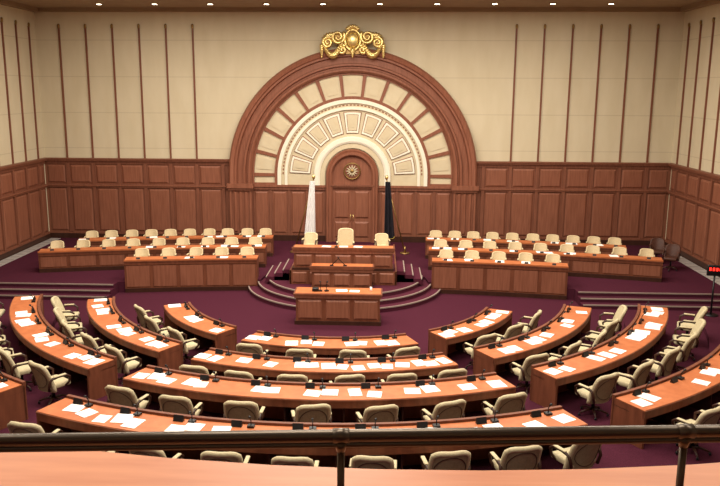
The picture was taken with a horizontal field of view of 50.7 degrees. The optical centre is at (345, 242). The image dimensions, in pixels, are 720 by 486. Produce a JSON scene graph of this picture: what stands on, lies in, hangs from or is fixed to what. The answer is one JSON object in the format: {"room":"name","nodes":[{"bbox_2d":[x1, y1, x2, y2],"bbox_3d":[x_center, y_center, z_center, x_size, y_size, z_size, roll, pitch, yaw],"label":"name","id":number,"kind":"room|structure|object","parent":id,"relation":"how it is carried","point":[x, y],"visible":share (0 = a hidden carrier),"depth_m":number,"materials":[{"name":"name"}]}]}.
{"room":"assembly chamber","nodes":[
{"label":"assembly chamber","id":0,"kind":"room"},
{"bbox_2d":[0,5,50,260],"bbox_3d":[-14.336,-1.346,15.876,0.490,10.740,36.700,1,11,3],"label":"wall","id":1,"kind":"structure","parent":0,"point":[24,217],"depth_m":31.64,"materials":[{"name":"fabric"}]},
{"bbox_2d":[0,238,60,265],"bbox_3d":[-13.407,1.114,28.837,0.440,0.402,11.600,1,11,3],"label":"trim","id":2,"kind":"structure","parent":1,"relation":"attached to","point":[44,243],"depth_m":31.61,"materials":[{"name":"stone"}]},
{"bbox_2d":[34,12,684,245],"bbox_3d":[0.303,-4.788,33.261,28.000,10.740,0.540,1,11,3],"label":"wall","id":3,"kind":"structure","parent":0,"point":[569,117],"depth_m":32.94,"materials":[{"name":"paint"}]},
{"bbox_2d":[227,49,478,242],"bbox_3d":[0.289,-4.171,33.136,11.040,8.419,0.420,1,11,3],"label":"entrance arch","id":4,"kind":"object","parent":3,"relation":"attached to","point":[390,109],"visible":0.99,"depth_m":33.17,"materials":[{"name":"brown wood"}]},
{"bbox_2d":[326,149,378,242],"bbox_3d":[0.281,-2.073,33.584,2.320,4.129,0.280,1,11,3],"label":"door","id":5,"kind":"structure","parent":4,"relation":"attached to","point":[353,204],"depth_m":33.57,"materials":[{"name":"brown wood"}]},
{"bbox_2d":[343,163,360,179],"bbox_3d":[0.284,-3.148,33.322,0.760,0.759,0.110,1,11,3],"label":"emblem","id":6,"kind":"object","parent":5,"relation":"attached to","point":[352,171],"depth_m":33.31,"materials":[{"name":"brown wood"}]},
{"bbox_2d":[320,24,385,58],"bbox_3d":[0.303,-8.510,32.134,2.790,1.423,0.660,1,11,3],"label":"gilded crest","id":7,"kind":"object","parent":4,"relation":"attached to","point":[367,37],"visible":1,"depth_m":31.92,"materials":[{"name":"gold metal"}]},
{"bbox_2d":[0,290,719,470],"bbox_3d":[-0.561,3.700,16.396,28.000,0.760,37.000,1,11,3],"label":"floor","id":8,"kind":"structure","parent":0,"point":[241,309],"depth_m":22.51,"materials":[{"name":"purple carpet"}]},
{"bbox_2d":[0,339,14,371],"bbox_3d":[-8.217,2.597,17.991,0.775,1.026,0.747,-6,13,-27],"label":"armchair","id":9,"kind":"object","parent":8,"relation":"on","point":[9,350],"visible":0.44,"depth_m":18.05,"materials":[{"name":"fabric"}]},
{"bbox_2d":[0,371,27,429],"bbox_3d":[-9.292,2.454,17.917,1.546,1.006,8.633,-8,14,-34],"label":"desk","id":10,"kind":"object","parent":8,"relation":"on","point":[13,398],"visible":1,"depth_m":14.94,"materials":[{"name":"brown wood"}]},
{"bbox_2d":[0,346,36,390],"bbox_3d":[-7.352,2.790,17.054,0.775,1.026,0.747,-8,14,-37],"label":"armchair","id":11,"kind":"object","parent":8,"relation":"on","point":[18,370],"visible":0.71,"depth_m":16.79,"materials":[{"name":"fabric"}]},
{"bbox_2d":[7,421,62,432],"bbox_3d":[-5.336,3.433,13.098,0.747,1.026,0.775,3,12,13],"label":"armchair","id":12,"kind":"object","parent":8,"relation":"on","point":[13,426],"visible":0.28,"depth_m":12.68,"materials":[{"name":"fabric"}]},
{"bbox_2d":[28,360,70,405],"bbox_3d":[-6.331,2.951,16.276,0.747,1.026,0.775,9,14,38],"label":"armchair","id":13,"kind":"object","parent":8,"relation":"on","point":[45,382],"visible":0.91,"depth_m":16.04,"materials":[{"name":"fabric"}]},
{"bbox_2d":[9,294,117,399],"bbox_3d":[-7.514,2.372,19.176,1.391,1.006,7.002,-8,14,-34],"label":"desk","id":14,"kind":"object","parent":8,"relation":"on","point":[55,350],"visible":0.98,"depth_m":17.62,"materials":[{"name":"brown wood"}]},
{"bbox_2d":[50,296,79,331],"bbox_3d":[-8.002,2.042,21.762,0.775,1.026,0.747,-2,12,-10],"label":"armchair","id":15,"kind":"object","parent":8,"relation":"on","point":[55,301],"visible":0.45,"depth_m":21.75,"materials":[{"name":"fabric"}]},
{"bbox_2d":[53,307,82,334],"bbox_3d":[-7.533,2.253,20.722,0.775,1.026,0.747,-3,12,-17],"label":"armchair","id":16,"kind":"object","parent":8,"relation":"on","point":[58,313],"visible":0.6,"depth_m":20.56,"materials":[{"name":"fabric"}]},
{"bbox_2d":[61,319,91,344],"bbox_3d":[-6.926,2.471,19.657,0.775,1.026,0.747,-6,13,-28],"label":"armchair","id":17,"kind":"object","parent":8,"relation":"on","point":[68,331],"visible":0.48,"depth_m":19.34,"materials":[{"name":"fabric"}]},
{"bbox_2d":[80,332,115,352],"bbox_3d":[-6.101,2.655,18.759,0.775,1.026,0.747,-10,15,-42],"label":"armchair","id":18,"kind":"object","parent":8,"relation":"on","point":[88,341],"visible":0.4,"depth_m":18.41,"materials":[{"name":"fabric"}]},
{"bbox_2d":[104,344,141,384],"bbox_3d":[-5.240,2.831,17.908,0.747,1.026,0.775,11,15,42],"label":"armchair","id":19,"kind":"object","parent":8,"relation":"on","point":[123,365],"visible":0.62,"depth_m":17.62,"materials":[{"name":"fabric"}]},
{"bbox_2d":[105,385,151,408],"bbox_3d":[-4.304,3.204,15.065,0.747,1.026,0.775,4,12,19],"label":"armchair","id":20,"kind":"object","parent":8,"relation":"on","point":[124,396],"visible":0.56,"depth_m":14.73,"materials":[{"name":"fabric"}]},
{"bbox_2d":[87,296,182,369],"bbox_3d":[-5.934,2.355,20.306,1.255,1.006,5.553,-8,14,-34],"label":"desk","id":21,"kind":"object","parent":8,"relation":"on","point":[106,318],"visible":1,"depth_m":19.23,"materials":[{"name":"brown wood"}]},
{"bbox_2d":[134,304,162,328],"bbox_3d":[-5.662,2.236,21.863,0.775,1.026,0.747,-8,14,-36],"label":"armchair","id":22,"kind":"object","parent":8,"relation":"on","point":[141,312],"visible":0.62,"depth_m":21.60,"materials":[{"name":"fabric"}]},
{"bbox_2d":[129,450,183,458],"bbox_3d":[-3.059,3.607,12.284,0.747,1.026,0.775,4,12,19],"label":"armchair","id":23,"kind":"object","parent":8,"relation":"on","point":[156,453],"visible":0.16,"depth_m":11.86,"materials":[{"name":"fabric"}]},
{"bbox_2d":[144,315,171,336],"bbox_3d":[-5.095,2.446,20.829,0.775,1.026,0.747,-8,14,-36],"label":"armchair","id":24,"kind":"object","parent":8,"relation":"on","point":[152,325],"visible":0.48,"depth_m":20.50,"materials":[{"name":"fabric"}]},
{"bbox_2d":[158,395,203,415],"bbox_3d":[-3.165,3.295,14.639,0.747,1.026,0.775,3,12,13],"label":"armchair","id":25,"kind":"object","parent":8,"relation":"on","point":[172,404],"visible":0.48,"depth_m":14.29,"materials":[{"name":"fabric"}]},
{"bbox_2d":[166,326,199,361],"bbox_3d":[-4.244,2.643,19.871,0.775,1.026,0.747,-10,15,-40],"label":"armchair","id":26,"kind":"object","parent":8,"relation":"on","point":[188,345],"visible":0.59,"depth_m":19.61,"materials":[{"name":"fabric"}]},
{"bbox_2d":[124,255,258,292],"bbox_3d":[-5.487,1.051,27.246,4.709,1.221,0.785,-1,11,-5],"label":"executive desk","id":27,"kind":"object","parent":8,"relation":"on","point":[205,272],"visible":0.99,"depth_m":26.96,"materials":[{"name":"brown wood"}]},
{"bbox_2d":[179,365,217,375],"bbox_3d":[-3.250,3.069,16.768,0.747,1.026,0.775,2,12,11],"label":"armchair","id":28,"kind":"object","parent":8,"relation":"on","point":[188,368],"visible":0.24,"depth_m":16.34,"materials":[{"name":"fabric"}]},
{"bbox_2d":[163,302,236,350],"bbox_3d":[-4.208,2.344,21.406,1.018,1.006,3.405,-8,14,-36],"label":"desk","id":29,"kind":"object","parent":8,"relation":"on","point":[185,318],"visible":0.98,"depth_m":20.91,"materials":[{"name":"brown wood"}]},
{"bbox_2d":[200,451,249,462],"bbox_3d":[-1.915,3.646,12.115,0.747,1.026,0.775,1,11,4],"label":"armchair","id":30,"kind":"object","parent":8,"relation":"on","point":[235,457],"visible":0.43,"depth_m":11.70,"materials":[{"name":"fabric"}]},
{"bbox_2d":[224,370,262,379],"bbox_3d":[-2.209,3.138,16.449,0.747,1.026,0.775,3,12,15],"label":"armchair","id":31,"kind":"object","parent":8,"relation":"on","point":[229,373],"visible":0.27,"depth_m":16.02,"materials":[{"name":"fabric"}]},
{"bbox_2d":[223,400,264,420],"bbox_3d":[-1.920,3.346,14.412,0.747,1.026,0.775,1,11,5],"label":"armchair","id":32,"kind":"object","parent":8,"relation":"on","point":[232,409],"visible":0.52,"depth_m":14.06,"materials":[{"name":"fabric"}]},
{"bbox_2d":[236,343,268,354],"bbox_3d":[-2.308,2.869,18.793,0.747,1.026,0.775,2,12,9],"label":"armchair","id":33,"kind":"object","parent":8,"relation":"on","point":[241,347],"visible":0.27,"depth_m":18.40,"materials":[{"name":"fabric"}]},
{"bbox_2d":[277,374,311,381],"bbox_3d":[-1.102,3.177,16.280,0.747,1.026,0.775,1,11,4],"label":"armchair","id":34,"kind":"object","parent":8,"relation":"on","point":[282,377],"visible":0.16,"depth_m":15.86,"materials":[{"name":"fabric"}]},
{"bbox_2d":[271,456,318,466],"bbox_3d":[-0.801,3.682,11.961,0.747,1.026,0.775,1,11,3],"label":"armchair","id":35,"kind":"object","parent":8,"relation":"on","point":[278,460],"visible":0.34,"depth_m":11.54,"materials":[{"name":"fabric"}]},
{"bbox_2d":[286,349,315,357],"bbox_3d":[-1.090,2.945,18.442,0.747,1.026,0.775,1,11,2],"label":"armchair","id":36,"kind":"object","parent":8,"relation":"on","point":[290,352],"visible":0.29,"depth_m":18.04,"materials":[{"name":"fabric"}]},
{"bbox_2d":[291,404,331,422],"bbox_3d":[-0.637,3.379,14.276,0.747,1.026,0.775,-2,12,-10],"label":"armchair","id":37,"kind":"object","parent":8,"relation":"on","point":[321,413],"visible":0.51,"depth_m":13.92,"materials":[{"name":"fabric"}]},
{"bbox_2d":[36,394,587,468],"bbox_3d":[-0.689,3.399,13.416,9.878,1.006,1.791,1,11,3],"label":"desk","id":38,"kind":"object","parent":8,"relation":"on","point":[71,414],"visible":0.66,"depth_m":13.34,"materials":[{"name":"brown wood"}]},
{"bbox_2d":[122,364,515,422],"bbox_3d":[-0.590,3.130,15.562,8.104,1.006,1.606,1,11,3],"label":"desk","id":39,"kind":"object","parent":8,"relation":"on","point":[279,398],"visible":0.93,"depth_m":15.36,"materials":[{"name":"brown wood"}]},
{"bbox_2d":[191,346,458,382],"bbox_3d":[-0.504,2.956,17.442,6.133,1.006,1.362,1,11,3],"label":"desk","id":40,"kind":"object","parent":8,"relation":"on","point":[217,360],"visible":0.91,"depth_m":17.21,"materials":[{"name":"brown wood"}]},
{"bbox_2d":[241,329,418,357],"bbox_3d":[-0.409,2.743,19.509,4.535,1.006,1.208,1,11,3],"label":"desk","id":41,"kind":"object","parent":8,"relation":"on","point":[277,344],"visible":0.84,"depth_m":19.31,"materials":[{"name":"brown wood"}]},
{"bbox_2d":[293,281,381,325],"bbox_3d":[-0.222,1.782,23.438,2.700,1.340,0.820,1,11,3],"label":"desk","id":42,"kind":"object","parent":8,"relation":"on","point":[320,305],"visible":1,"depth_m":23.13,"materials":[{"name":"brown wood"}]},
{"bbox_2d":[248,243,440,312],"bbox_3d":[-0.028,1.153,27.595,7.024,0.930,6.812,1,11,3],"label":"dais","id":43,"kind":"object","parent":8,"relation":"on","point":[403,288],"visible":0.54,"depth_m":26.15,"materials":[{"name":"purple carpet"}]},
{"bbox_2d":[301,232,317,244],"bbox_3d":[-1.327,0.099,28.329,0.574,0.896,0.775,2,12,8],"label":"armchair","id":44,"kind":"object","parent":43,"relation":"on","point":[310,238],"visible":0.62,"depth_m":28.47,"materials":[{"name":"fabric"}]},
{"bbox_2d":[309,256,373,287],"bbox_3d":[-0.116,0.985,25.570,2.140,1.160,0.720,1,11,3],"label":"desk","id":45,"kind":"object","parent":43,"relation":"on","point":[338,275],"visible":0.96,"depth_m":25.29,"materials":[{"name":"brown wood"}]},
{"bbox_2d":[292,239,394,271],"bbox_3d":[-0.069,0.386,26.443,3.540,1.090,0.770,1,11,3],"label":"desk","id":46,"kind":"object","parent":43,"relation":"on","point":[381,257],"visible":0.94,"depth_m":26.12,"materials":[{"name":"brown wood"}]},
{"bbox_2d":[337,228,353,244],"bbox_3d":[-0.007,0.083,27.753,0.661,1.166,0.775,1,11,3],"label":"armchair","id":47,"kind":"object","parent":43,"relation":"on","point":[345,235],"visible":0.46,"depth_m":27.90,"materials":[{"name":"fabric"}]},
{"bbox_2d":[374,233,389,245],"bbox_3d":[1.358,0.135,28.209,0.574,0.896,0.775,0,11,-3],"label":"armchair","id":48,"kind":"object","parent":43,"relation":"on","point":[381,239],"visible":0.66,"depth_m":28.36,"materials":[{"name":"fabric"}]},
{"bbox_2d":[329,374,364,382],"bbox_3d":[0.038,3.184,16.270,0.747,1.026,0.775,-2,12,-11],"label":"armchair","id":49,"kind":"object","parent":8,"relation":"on","point":[356,378],"visible":0.25,"depth_m":15.86,"materials":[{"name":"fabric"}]},
{"bbox_2d":[338,349,369,357],"bbox_3d":[0.199,2.961,18.395,0.747,1.026,0.775,1,11,5],"label":"armchair","id":50,"kind":"object","parent":8,"relation":"on","point":[345,353],"visible":0.31,"depth_m":17.99,"materials":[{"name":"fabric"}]},
{"bbox_2d":[0,238,719,310],"bbox_3d":[0.071,0.990,29.769,27.340,0.392,8.940,1,11,3],"label":"platform","id":51,"kind":"object","parent":8,"relation":"on","point":[685,288],"visible":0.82,"depth_m":26.68,"materials":[{"name":"purple carpet"}]},
{"bbox_2d":[100,239,115,246],"bbox_3d":[-9.229,0.345,29.567,0.574,0.896,0.775,-1,12,-8],"label":"armchair","id":52,"kind":"object","parent":51,"relation":"on","point":[106,242],"visible":0.4,"depth_m":29.73,"materials":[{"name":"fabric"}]},
{"bbox_2d":[134,248,149,256],"bbox_3d":[-7.465,0.691,27.892,0.574,0.896,0.775,-2,12,-12],"label":"armchair","id":53,"kind":"object","parent":51,"relation":"on","point":[140,252],"visible":0.43,"depth_m":28.06,"materials":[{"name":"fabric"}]},
{"bbox_2d":[38,244,266,272],"bbox_3d":[-7.231,0.519,28.885,8.436,0.841,0.920,-1,11,-7],"label":"executive desk","id":54,"kind":"object","parent":51,"relation":"on","point":[83,258],"visible":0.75,"depth_m":28.43,"materials":[{"name":"brown wood"}]},
{"bbox_2d":[160,247,176,255],"bbox_3d":[-6.516,0.672,28.004,0.574,0.896,0.775,-2,12,-9],"label":"armchair","id":55,"kind":"object","parent":51,"relation":"on","point":[169,251],"visible":0.45,"depth_m":28.17,"materials":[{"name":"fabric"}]},
{"bbox_2d":[77,235,273,256],"bbox_3d":[-6.829,0.120,30.873,7.796,0.841,0.883,-1,11,-6],"label":"executive desk","id":56,"kind":"object","parent":51,"relation":"on","point":[219,239],"visible":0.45,"depth_m":30.74,"materials":[{"name":"brown wood"}]},
{"bbox_2d":[186,247,203,255],"bbox_3d":[-5.556,0.658,28.096,0.574,0.896,0.775,1,11,1],"label":"armchair","id":57,"kind":"object","parent":51,"relation":"on","point":[194,251],"visible":0.45,"depth_m":28.26,"materials":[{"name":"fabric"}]},
{"bbox_2d":[213,247,228,254],"bbox_3d":[-4.609,0.648,28.165,0.574,0.896,0.775,0,11,-1],"label":"armchair","id":58,"kind":"object","parent":51,"relation":"on","point":[219,250],"visible":0.34,"depth_m":28.33,"materials":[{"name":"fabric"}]},
{"bbox_2d":[239,247,254,254],"bbox_3d":[-3.660,0.642,28.214,0.574,0.896,0.775,0,11,-3],"label":"armchair","id":59,"kind":"object","parent":51,"relation":"on","point":[244,250],"visible":0.4,"depth_m":28.38,"materials":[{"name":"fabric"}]},
{"bbox_2d":[290,175,314,252],"bbox_3d":[-1.785,-1.212,31.497,1.076,3.250,0.395,1,11,3],"label":"flag","id":60,"kind":"object","parent":51,"relation":"on","point":[310,217],"visible":0.71,"depth_m":31.47,"materials":[{"name":"white fabric"}]},
{"bbox_2d":[384,175,409,254],"bbox_3d":[2.130,-1.160,31.322,1.077,3.250,0.395,1,11,3],"label":"flag","id":61,"kind":"object","parent":51,"relation":"on","point":[388,220],"visible":0.92,"depth_m":31.35,"materials":[{"name":"black fabric"}]},
{"bbox_2d":[437,249,453,257],"bbox_3d":[3.661,0.740,27.887,0.574,0.896,0.775,3,12,13],"label":"armchair","id":62,"kind":"object","parent":51,"relation":"on","point":[444,253],"visible":0.41,"depth_m":28.06,"materials":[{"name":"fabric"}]},
{"bbox_2d":[464,250,479,258],"bbox_3d":[4.602,0.771,27.755,0.574,0.896,0.775,2,12,11],"label":"armchair","id":63,"kind":"object","parent":51,"relation":"on","point":[469,254],"visible":0.41,"depth_m":27.92,"materials":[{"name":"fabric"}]},
{"bbox_2d":[490,251,506,259],"bbox_3d":[5.543,0.806,27.601,0.574,0.896,0.775,3,12,13],"label":"armchair","id":64,"kind":"object","parent":51,"relation":"on","point":[496,255],"visible":0.4,"depth_m":27.77,"materials":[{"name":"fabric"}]},
{"bbox_2d":[517,252,533,260],"bbox_3d":[6.480,0.846,27.426,0.574,0.896,0.775,3,12,14],"label":"armchair","id":65,"kind":"object","parent":51,"relation":"on","point":[523,256],"visible":0.38,"depth_m":27.59,"materials":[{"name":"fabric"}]},
{"bbox_2d":[425,237,626,258],"bbox_3d":[7.061,0.306,30.255,7.796,0.841,0.883,3,12,11],"label":"executive desk","id":66,"kind":"object","parent":51,"relation":"on","point":[451,242],"visible":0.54,"depth_m":30.12,"materials":[{"name":"brown wood"}]},
{"bbox_2d":[428,247,662,281],"bbox_3d":[7.274,0.713,28.239,8.436,0.841,0.920,3,12,12],"label":"executive desk","id":67,"kind":"object","parent":51,"relation":"on","point":[591,265],"visible":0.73,"depth_m":27.62,"materials":[{"name":"brown wood"}]},
{"bbox_2d":[545,254,560,262],"bbox_3d":[7.412,0.889,27.231,0.574,0.896,0.775,3,12,14],"label":"armchair","id":68,"kind":"object","parent":51,"relation":"on","point":[555,258],"visible":0.41,"depth_m":27.40,"materials":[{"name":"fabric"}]},
{"bbox_2d":[559,244,574,251],"bbox_3d":[8.412,0.543,28.966,0.574,0.896,0.775,4,12,16],"label":"armchair","id":69,"kind":"object","parent":51,"relation":"on","point":[564,247],"visible":0.41,"depth_m":29.14,"materials":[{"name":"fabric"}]},
{"bbox_2d":[585,245,600,253],"bbox_3d":[9.333,0.593,28.740,0.574,0.896,0.775,4,12,17],"label":"armchair","id":70,"kind":"object","parent":51,"relation":"on","point":[594,249],"visible":0.38,"depth_m":28.91,"materials":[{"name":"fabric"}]},
{"bbox_2d":[611,247,627,254],"bbox_3d":[10.250,0.647,28.494,0.574,0.896,0.775,4,12,20],"label":"armchair","id":71,"kind":"object","parent":51,"relation":"on","point":[616,250],"visible":0.32,"depth_m":28.66,"materials":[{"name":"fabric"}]},
{"bbox_2d":[638,248,654,256],"bbox_3d":[11.161,0.704,28.229,0.574,0.896,0.775,5,12,21],"label":"armchair","id":72,"kind":"object","parent":51,"relation":"on","point":[646,252],"visible":0.38,"depth_m":28.39,"materials":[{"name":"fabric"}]},
{"bbox_2d":[649,238,665,256],"bbox_3d":[12.325,0.312,30.074,0.610,0.946,0.775,4,12,19],"label":"armchair","id":73,"kind":"object","parent":51,"relation":"on","point":[658,245],"visible":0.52,"depth_m":30.19,"materials":[{"name":"leather"}]},
{"bbox_2d":[662,244,680,270],"bbox_3d":[12.380,0.551,28.889,0.610,0.946,0.775,7,13,31],"label":"armchair","id":74,"kind":"object","parent":51,"relation":"on","point":[672,252],"visible":1,"depth_m":28.93,"materials":[{"name":"leather"}]},
{"bbox_2d":[349,455,396,468],"bbox_3d":[0.433,3.680,11.997,0.747,1.026,0.775,1,11,4],"label":"armchair","id":75,"kind":"object","parent":8,"relation":"on","point":[358,461],"visible":0.48,"depth_m":11.60,"materials":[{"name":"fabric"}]},
{"bbox_2d":[355,404,398,422],"bbox_3d":[0.591,3.392,14.240,0.747,1.026,0.775,-3,12,-14],"label":"armchair","id":76,"kind":"object","parent":8,"relation":"on","point":[385,413],"visible":0.51,"depth_m":13.88,"materials":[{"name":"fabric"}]},
{"bbox_2d":[380,373,416,381],"bbox_3d":[1.150,3.172,16.355,0.747,1.026,0.775,-2,12,-9],"label":"armchair","id":77,"kind":"object","parent":8,"relation":"on","point":[406,376],"visible":0.23,"depth_m":15.94,"materials":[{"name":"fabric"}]},
{"bbox_2d":[385,346,419,356],"bbox_3d":[1.403,2.931,18.568,0.747,1.026,0.775,-4,12,-20],"label":"armchair","id":78,"kind":"object","parent":8,"relation":"on","point":[415,350],"visible":0.29,"depth_m":18.16,"materials":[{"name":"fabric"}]},
{"bbox_2d":[420,399,465,420],"bbox_3d":[1.855,3.356,14.446,0.747,1.026,0.775,-4,12,-22],"label":"armchair","id":79,"kind":"object","parent":8,"relation":"on","point":[450,409],"visible":0.55,"depth_m":14.10,"materials":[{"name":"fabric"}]},
{"bbox_2d":[420,450,470,469],"bbox_3d":[1.598,3.653,12.158,0.747,1.026,0.775,-1,12,-8],"label":"armchair","id":80,"kind":"object","parent":8,"relation":"on","point":[443,460],"visible":0.67,"depth_m":11.80,"materials":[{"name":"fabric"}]},
{"bbox_2d":[428,368,466,378],"bbox_3d":[2.231,3.127,16.602,0.747,1.026,0.775,-3,12,-15],"label":"armchair","id":81,"kind":"object","parent":8,"relation":"on","point":[454,372],"visible":0.27,"depth_m":16.18,"materials":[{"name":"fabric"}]},
{"bbox_2d":[428,304,512,356],"bbox_3d":[3.552,2.448,21.060,1.018,1.006,3.405,10,15,41],"label":"desk","id":82,"kind":"object","parent":8,"relation":"on","point":[447,339],"visible":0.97,"depth_m":20.65,"materials":[{"name":"brown wood"}]},
{"bbox_2d":[462,333,497,368],"bbox_3d":[3.453,2.745,19.532,0.747,1.026,0.775,-6,13,-30],"label":"armchair","id":83,"kind":"object","parent":8,"relation":"on","point":[485,339],"visible":0.52,"depth_m":19.23,"materials":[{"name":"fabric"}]},
{"bbox_2d":[431,258,568,299],"bbox_3d":[5.378,1.196,26.763,4.709,1.221,0.785,2,12,10],"label":"executive desk","id":84,"kind":"object","parent":8,"relation":"on","point":[508,278],"visible":0.99,"depth_m":26.48,"materials":[{"name":"brown wood"}]},
{"bbox_2d":[481,392,526,415],"bbox_3d":[3.083,3.290,14.797,0.747,1.026,0.775,-4,12,-22],"label":"armchair","id":85,"kind":"object","parent":8,"relation":"on","point":[509,403],"visible":0.55,"depth_m":14.47,"materials":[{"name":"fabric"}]},
{"bbox_2d":[496,323,523,341],"bbox_3d":[4.329,2.586,20.341,0.747,1.026,0.775,-9,15,-38],"label":"armchair","id":86,"kind":"object","parent":8,"relation":"on","point":[515,330],"visible":0.37,"depth_m":19.97,"materials":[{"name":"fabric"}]},
{"bbox_2d":[488,445,542,469],"bbox_3d":[2.751,3.623,12.329,0.747,1.026,0.775,-2,12,-11],"label":"armchair","id":87,"kind":"object","parent":8,"relation":"on","point":[526,457],"visible":0.7,"depth_m":12.00,"materials":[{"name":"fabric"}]},
{"bbox_2d":[514,310,541,332],"bbox_3d":[5.110,2.371,21.424,0.775,1.026,0.747,6,13,26],"label":"armchair","id":88,"kind":"object","parent":8,"relation":"on","point":[533,324],"visible":0.56,"depth_m":21.11,"materials":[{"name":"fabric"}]},
{"bbox_2d":[509,353,548,393],"bbox_3d":[4.232,2.948,17.530,0.747,1.026,0.775,-5,13,-25],"label":"armchair","id":89,"kind":"object","parent":8,"relation":"on","point":[524,372],"visible":0.68,"depth_m":17.24,"materials":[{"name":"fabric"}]},
{"bbox_2d":[473,301,591,374],"bbox_3d":[5.172,2.503,19.811,1.255,1.006,5.553,10,15,39],"label":"desk","id":90,"kind":"object","parent":8,"relation":"on","point":[570,322],"visible":0.96,"depth_m":18.89,"materials":[{"name":"brown wood"}]},
{"bbox_2d":[548,340,581,360],"bbox_3d":[5.233,2.801,18.284,0.775,1.026,0.747,10,15,41],"label":"armchair","id":91,"kind":"object","parent":8,"relation":"on","point":[573,348],"visible":0.34,"depth_m":17.95,"materials":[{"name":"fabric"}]},
{"bbox_2d":[549,444,601,468],"bbox_3d":[3.860,3.554,12.696,0.747,1.026,0.775,-5,13,-26],"label":"armchair","id":92,"kind":"object","parent":8,"relation":"on","point":[584,456],"visible":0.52,"depth_m":12.45,"materials":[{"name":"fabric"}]},
{"bbox_2d":[578,329,606,351],"bbox_3d":[6.111,2.647,19.068,0.775,1.026,0.747,7,13,28],"label":"armchair","id":93,"kind":"object","parent":8,"relation":"on","point":[599,339],"visible":0.4,"depth_m":18.75,"materials":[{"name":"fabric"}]},
{"bbox_2d":[574,372,619,419],"bbox_3d":[5.210,3.100,15.788,0.747,1.026,0.775,-6,13,-30],"label":"armchair","id":94,"kind":"object","parent":8,"relation":"on","point":[600,392],"visible":1,"depth_m":15.55,"materials":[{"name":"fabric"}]},
{"bbox_2d":[529,302,668,407],"bbox_3d":[6.644,2.560,18.546,1.391,1.006,7.002,10,15,39],"label":"desk","id":95,"kind":"object","parent":8,"relation":"on","point":[624,349],"visible":0.98,"depth_m":17.18,"materials":[{"name":"brown wood"}]},
{"bbox_2d":[586,319,618,341],"bbox_3d":[6.744,2.459,20.010,0.775,1.026,0.747,10,15,40],"label":"armchair","id":96,"kind":"object","parent":8,"relation":"on","point":[610,327],"visible":0.55,"depth_m":19.73,"materials":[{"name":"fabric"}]},
{"bbox_2d":[598,305,627,332],"bbox_3d":[7.390,2.236,21.132,0.775,1.026,0.747,3,12,11],"label":"armchair","id":97,"kind":"object","parent":8,"relation":"on","point":[621,311],"visible":0.58,"depth_m":21.04,"materials":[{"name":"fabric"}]},
{"bbox_2d":[616,359,654,389],"bbox_3d":[6.226,2.965,16.479,0.747,1.026,0.775,-10,15,-42],"label":"armchair","id":98,"kind":"object","parent":8,"relation":"on","point":[639,378],"visible":0.66,"depth_m":16.19,"materials":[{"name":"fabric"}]},
{"bbox_2d":[642,346,680,381],"bbox_3d":[7.175,2.799,17.325,0.747,1.026,0.775,-11,16,-43],"label":"armchair","id":99,"kind":"object","parent":8,"relation":"on","point":[663,368],"visible":0.73,"depth_m":17.04,"materials":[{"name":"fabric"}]},
{"bbox_2d":[610,344,719,448],"bbox_3d":[8.301,2.689,17.134,1.546,1.006,8.633,10,15,39],"label":"desk","id":100,"kind":"object","parent":8,"relation":"on","point":[661,400],"visible":1,"depth_m":14.76,"materials":[{"name":"brown wood"}]},
{"bbox_2d":[661,332,697,370],"bbox_3d":[7.988,2.613,18.262,0.775,1.026,0.747,8,14,35],"label":"armchair","id":101,"kind":"object","parent":8,"relation":"on","point":[685,351],"visible":0.7,"depth_m":17.97,"materials":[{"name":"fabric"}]},
{"bbox_2d":[673,319,705,360],"bbox_3d":[8.658,2.418,19.242,0.775,1.026,0.747,4,12,18],"label":"armchair","id":102,"kind":"object","parent":8,"relation":"on","point":[700,324],"visible":0.59,"depth_m":19.11,"materials":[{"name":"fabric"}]},
{"bbox_2d":[677,306,707,345],"bbox_3d":[9.246,2.192,20.377,0.775,1.026,0.747,5,12,24],"label":"armchair","id":103,"kind":"object","parent":8,"relation":"on","point":[702,312],"visible":0.52,"depth_m":20.31,"materials":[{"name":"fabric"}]},
{"bbox_2d":[671,406,719,460],"bbox_3d":[6.371,3.348,13.775,0.747,1.026,0.775,-7,13,-30],"label":"armchair","id":104,"kind":"object","parent":8,"relation":"on","point":[711,416],"visible":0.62,"depth_m":13.53,"materials":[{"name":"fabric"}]},
{"bbox_2d":[705,265,719,316],"bbox_3d":[11.731,1.510,24.259,0.435,1.650,0.435,-9,15,-39],"label":"display","id":105,"kind":"object","parent":8,"relation":"on","point":[712,270],"visible":0.92,"depth_m":24.15,"materials":[{"name":"black plastic"}]},
{"bbox_2d":[0,0,719,11],"bbox_3d":[-0.517,-6.377,14.364,28.000,0.360,37.000,1,11,3],"label":"ceiling","id":106,"kind":"structure","parent":0,"point":[29,5],"depth_m":31.09,"materials":[{"name":"paint"}]},
{"bbox_2d":[665,3,719,276],"bbox_3d":[13.244,-0.978,14.649,0.490,10.740,36.700,1,11,3],"label":"wall","id":107,"kind":"structure","parent":0,"point":[693,214],"depth_m":30.01,"materials":[{"name":"paint"}]},
{"bbox_2d":[679,256,719,284],"bbox_3d":[13.404,1.471,27.644,0.440,0.402,11.600,1,11,3],"label":"trim","id":108,"kind":"structure","parent":107,"relation":"attached to","point":[682,260],"depth_m":29.09,"materials":[{"name":"stone"}]},
{"bbox_3d":[-1.395,2.459,-2.712,28.000,10.740,0.490,1,11,3],"label":"wall","id":109,"kind":"structure","parent":0,"visible":0},
{"bbox_2d":[0,451,719,485],"bbox_3d":[-1.190,2.085,1.774,27.080,1.300,8.642,1,11,3],"label":"gallery balcony","id":110,"kind":"object","parent":109,"relation":"attached to","point":[79,468],"visible":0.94,"depth_m":3.52,"materials":[{"name":"orange wood"}]},
{"bbox_2d":[0,423,719,485],"bbox_3d":[0.624,0.938,2.828,11.504,0.548,1.025,1,11,3],"label":"handrail","id":111,"kind":"object","parent":110,"relation":"on","point":[340,439],"depth_m":2.74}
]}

